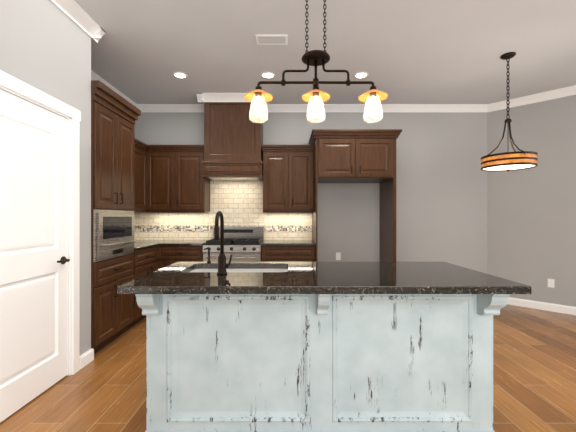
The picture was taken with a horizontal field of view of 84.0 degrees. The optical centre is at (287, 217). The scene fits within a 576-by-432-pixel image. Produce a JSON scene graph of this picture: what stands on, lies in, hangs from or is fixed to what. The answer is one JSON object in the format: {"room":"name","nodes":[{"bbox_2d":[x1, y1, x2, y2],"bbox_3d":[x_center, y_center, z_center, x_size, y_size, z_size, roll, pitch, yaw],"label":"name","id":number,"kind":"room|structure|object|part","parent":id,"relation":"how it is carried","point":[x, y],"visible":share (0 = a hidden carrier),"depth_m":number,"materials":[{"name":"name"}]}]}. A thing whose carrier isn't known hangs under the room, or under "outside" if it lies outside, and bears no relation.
{"room":"kitchen","nodes":[
{"label":"kitchen","id":0,"kind":"room"},
{"bbox_2d":[0,0,90,355],"bbox_3d":[-1.810,-0.210,2.325,0.100,2.980,1.070,0,0,0],"label":"wall","id":1,"kind":"structure","parent":0,"point":[35,43],"depth_m":2.48,"materials":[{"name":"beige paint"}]},
{"bbox_2d":[0,89,67,422],"bbox_3d":[-1.792,0.239,2.195,0.036,2.058,0.780,0,0,0],"label":"pantry door","id":2,"kind":"structure","parent":1,"relation":"in","point":[33,250],"depth_m":2.22,"materials":[{"name":"white wood"}]},
{"bbox_2d":[57,256,69,263],"bbox_3d":[-1.744,0.340,2.475,0.060,0.062,0.158,0,0,0],"label":"door handle","id":3,"kind":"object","parent":2,"relation":"attached to","point":[63,259],"depth_m":2.50,"materials":[{"name":"brown metal"}]},
{"bbox_2d":[0,70,80,374],"bbox_3d":[-1.801,0.192,2.195,0.118,2.177,0.994,0,0,0],"label":"door frame","id":4,"kind":"structure","parent":1,"relation":"attached to","point":[12,85],"depth_m":2.60,"materials":[{"name":"white wood"}]},
{"bbox_2d":[135,144,146,211],"bbox_3d":[-2.184,-0.527,4.096,0.348,0.875,0.946,0,0,0],"label":"upper cabinet","id":5,"kind":"object","parent":0,"relation":"attached to","point":[140,154],"depth_m":4.37,"materials":[{"name":"brown wood"}]},
{"bbox_2d":[204,247,211,262],"bbox_3d":[-0.614,0.290,2.449,0.041,0.118,0.078,0,0,0],"label":"dispenser","id":6,"kind":"object","parent":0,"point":[208,248],"depth_m":2.46,"materials":[{"name":"brown metal"}]},
{"bbox_2d":[0,304,575,431],"bbox_3d":[1.320,1.310,1.650,7.560,0.060,6.700,0,0,0],"label":"floor","id":7,"kind":"structure","parent":0,"point":[534,370],"depth_m":2.42,"materials":[{"name":"brown hardwood planks"}]},
{"bbox_2d":[91,92,134,352],"bbox_3d":[-2.044,0.088,3.242,0.628,2.385,0.756,0,0,0],"label":"tall cabinet","id":8,"kind":"object","parent":7,"relation":"on","point":[112,129],"depth_m":3.14,"materials":[{"name":"brown wood"}]},
{"bbox_2d":[93,209,135,261],"bbox_3d":[-1.710,0.168,3.243,0.077,0.475,0.741,0,0,0],"label":"microwave oven","id":9,"kind":"object","parent":8,"relation":"in","point":[113,233],"visible":1,"depth_m":3.13,"materials":[{"name":"silver metal"}]},
{"bbox_2d":[135,244,158,323],"bbox_3d":[-2.044,0.830,3.956,0.628,0.900,0.667,0,0,0],"label":"base cabinet","id":10,"kind":"object","parent":7,"relation":"on","point":[146,259],"depth_m":3.88,"materials":[{"name":"brown wood"}]},
{"bbox_2d":[135,244,150,247],"bbox_3d":[-2.039,0.365,3.942,0.639,0.030,0.635,0,0,0],"label":"countertop","id":11,"kind":"structure","parent":10,"relation":"on","point":[136,245],"depth_m":3.95,"materials":[{"name":"stone"}]},
{"bbox_2d":[159,244,203,268],"bbox_3d":[-1.440,0.830,4.584,0.605,0.900,0.628,0,0,0],"label":"base cabinet","id":12,"kind":"object","parent":7,"relation":"on","point":[169,254],"depth_m":4.27,"materials":[{"name":"brown wood"}]},
{"bbox_2d":[135,240,206,243],"bbox_3d":[-1.748,0.365,4.579,1.221,0.030,0.638,0,0,0],"label":"countertop","id":13,"kind":"structure","parent":12,"relation":"on","point":[137,241],"depth_m":4.42,"materials":[{"name":"stone"}]},
{"bbox_2d":[202,227,263,261],"bbox_3d":[-0.750,0.698,4.537,0.768,1.105,0.695,0,0,0],"label":"range","id":14,"kind":"object","parent":7,"relation":"on","point":[242,244],"visible":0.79,"depth_m":4.27,"materials":[{"name":"silver metal"}]},
{"bbox_2d":[261,244,314,261],"bbox_3d":[0.003,0.830,4.584,0.730,0.900,0.628,0,0,0],"label":"base cabinet","id":15,"kind":"object","parent":7,"relation":"on","point":[269,252],"depth_m":4.27,"materials":[{"name":"brown wood"}]},
{"bbox_2d":[263,240,314,243],"bbox_3d":[0.003,0.365,4.579,0.730,0.030,0.638,0,0,0],"label":"countertop","id":16,"kind":"structure","parent":15,"relation":"on","point":[265,241],"depth_m":4.49,"materials":[{"name":"stone"}]},
{"bbox_2d":[135,294,509,431],"bbox_3d":[0.187,0.836,2.105,2.045,0.888,0.750,0,0,0],"label":"kitchen island","id":17,"kind":"object","parent":7,"relation":"on","point":[323,347],"depth_m":1.89,"materials":[{"name":"paint"}]},
{"bbox_2d":[117,262,531,293],"bbox_3d":[0.184,0.371,2.070,2.100,0.042,0.900,0,0,0],"label":"island countertop","id":18,"kind":"structure","parent":17,"relation":"on","point":[178,277],"depth_m":1.77,"materials":[{"name":"black stone"}]},
{"bbox_2d":[204,211,231,274],"bbox_3d":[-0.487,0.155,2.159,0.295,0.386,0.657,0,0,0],"label":"faucet","id":19,"kind":"object","parent":18,"relation":"on","point":[223,265],"visible":1,"depth_m":1.95,"materials":[{"name":"brown metal"}]},
{"bbox_2d":[193,266,288,269],"bbox_3d":[-0.351,0.480,2.230,0.760,0.200,0.450,0,0,0],"label":"sink","id":20,"kind":"object","parent":18,"relation":"in","point":[194,267],"depth_m":2.42,"materials":[{"name":"silver metal"}]},
{"bbox_2d":[135,113,486,273],"bbox_3d":[0.320,-0.210,4.950,5.560,2.980,0.100,0,0,0],"label":"wall","id":21,"kind":"structure","parent":0,"point":[441,196],"depth_m":4.90,"materials":[{"name":"grey paint"}]},
{"bbox_2d":[147,148,210,211],"bbox_3d":[-1.611,-0.527,4.724,0.838,0.875,0.348,0,0,0],"label":"upper cabinet","id":22,"kind":"object","parent":21,"relation":"attached to","point":[174,182],"depth_m":4.55,"materials":[{"name":"brown wood"}]},
{"bbox_2d":[91,180,312,247],"bbox_3d":[-0.995,-0.105,4.260,2.725,0.908,1.274,0,0,0],"label":"backsplash","id":23,"kind":"structure","parent":21,"relation":"attached to","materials":[{"name":"tile"}]},
{"bbox_2d":[199,160,262,179],"bbox_3d":[-0.775,-0.677,4.660,0.826,0.185,0.475,0,0,0],"label":"range hood","id":24,"kind":"object","parent":21,"relation":"attached to","point":[234,170],"depth_m":4.42,"materials":[{"name":"brown wood"}]},
{"bbox_2d":[203,102,262,159],"bbox_3d":[-0.775,-1.247,4.680,0.789,0.903,0.436,0,0,0],"label":"upper cabinet","id":25,"kind":"object","parent":21,"relation":"attached to","point":[229,131],"depth_m":4.47,"materials":[{"name":"brown wood"}]},
{"bbox_2d":[263,148,314,211],"bbox_3d":[0.005,-0.527,4.724,0.725,0.875,0.348,0,0,0],"label":"upper cabinet","id":26,"kind":"object","parent":21,"relation":"attached to","point":[288,173],"depth_m":4.55,"materials":[{"name":"brown wood"}]},
{"bbox_2d":[336,253,340,259],"bbox_3d":[0.770,0.600,4.895,0.072,0.116,0.008,0,0,0],"label":"outlet","id":27,"kind":"object","parent":21,"relation":"attached to","point":[338,256],"visible":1,"depth_m":4.89,"materials":[{"name":"white plastic"}]},
{"bbox_2d":[311,132,394,183],"bbox_3d":[0.896,-0.802,4.564,1.008,0.565,0.668,0,0,0],"label":"upper cabinet","id":28,"kind":"object","parent":21,"relation":"attached to","point":[340,157],"depth_m":4.23,"materials":[{"name":"brown wood"}]},
{"bbox_2d":[75,0,575,103],"bbox_3d":[1.320,-1.730,1.650,7.560,0.060,6.700,0,0,0],"label":"ceiling","id":29,"kind":"structure","parent":0,"point":[418,51],"depth_m":3.21,"materials":[{"name":"paint"}]},
{"bbox_2d":[172,72,187,78],"bbox_3d":[-1.290,-1.696,3.830,0.180,0.008,0.180,0,0,0],"label":"recessed light","id":30,"kind":"object","parent":29,"relation":"in","point":[180,75],"visible":0.98,"depth_m":3.83,"materials":[{"name":"white"}]},
{"bbox_2d":[260,72,274,78],"bbox_3d":[-0.240,-1.696,3.830,0.180,0.008,0.180,0,0,0],"label":"recessed light","id":31,"kind":"object","parent":29,"relation":"in","point":[268,75],"visible":0.98,"depth_m":3.83,"materials":[{"name":"white"}]},
{"bbox_2d":[255,35,287,44],"bbox_3d":[-0.153,-1.694,3.060,0.300,0.010,0.160,0,0,0],"label":"ceiling vent","id":32,"kind":"object","parent":29,"relation":"in","point":[271,39],"visible":1,"depth_m":3.05,"materials":[{"name":"white metal"}]},
{"bbox_2d":[244,0,387,122],"bbox_3d":[0.180,-1.157,2.070,0.928,1.083,0.188,0,0,0],"label":"light","id":33,"kind":"object","parent":29,"relation":"hanging from","point":[315,96],"visible":1,"depth_m":2.06,"materials":[{"name":"brown metal"}]},
{"bbox_2d":[353,72,368,78],"bbox_3d":[0.874,-1.696,3.830,0.180,0.008,0.180,0,0,0],"label":"recessed light","id":34,"kind":"object","parent":29,"relation":"in","point":[360,75],"visible":0.98,"depth_m":3.83,"materials":[{"name":"white"}]},
{"bbox_2d":[481,52,537,171],"bbox_3d":[2.310,-1.082,3.360,0.492,1.234,0.492,0,0,0],"label":"dining pendant light","id":35,"kind":"object","parent":29,"relation":"hanging from","point":[520,159],"visible":1,"depth_m":3.29,"materials":[{"name":"brown metal"}]},
{"bbox_3d":[2.310,-0.578,3.360,0.480,0.125,0.480,0,0,0],"label":"lamp shade","id":36,"kind":"part","parent":35,"relation":"part of","materials":[{"name":"orange"}]},
{"bbox_2d":[487,95,575,306],"bbox_3d":[4.060,-0.210,3.960,2.814,2.980,0.100,0,0,45],"label":"wall","id":37,"kind":"structure","parent":0,"point":[531,227],"depth_m":4.47,"materials":[{"name":"grey paint"}]},
{"bbox_2d":[50,0,575,112],"bbox_3d":[1.320,-1.651,1.665,7.360,0.098,6.530,0,0,0],"label":"crown molding","id":38,"kind":"structure","parent":37,"relation":"attached to","point":[79,16],"depth_m":4.82,"materials":[{"name":"white wood"}]},
{"bbox_2d":[80,297,575,368],"bbox_3d":[1.620,1.228,1.655,6.760,0.105,6.510,0,0,0],"label":"baseboard","id":39,"kind":"structure","parent":37,"relation":"attached to","point":[87,357],"depth_m":4.33,"materials":[{"name":"white wood"}]},
{"bbox_2d":[548,279,554,287],"bbox_3d":[3.584,0.900,4.360,0.072,0.116,0.006,0,0,45],"label":"outlet","id":40,"kind":"object","parent":37,"relation":"attached to","point":[551,283],"visible":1,"depth_m":4.35,"materials":[{"name":"white plastic"}]}
]}

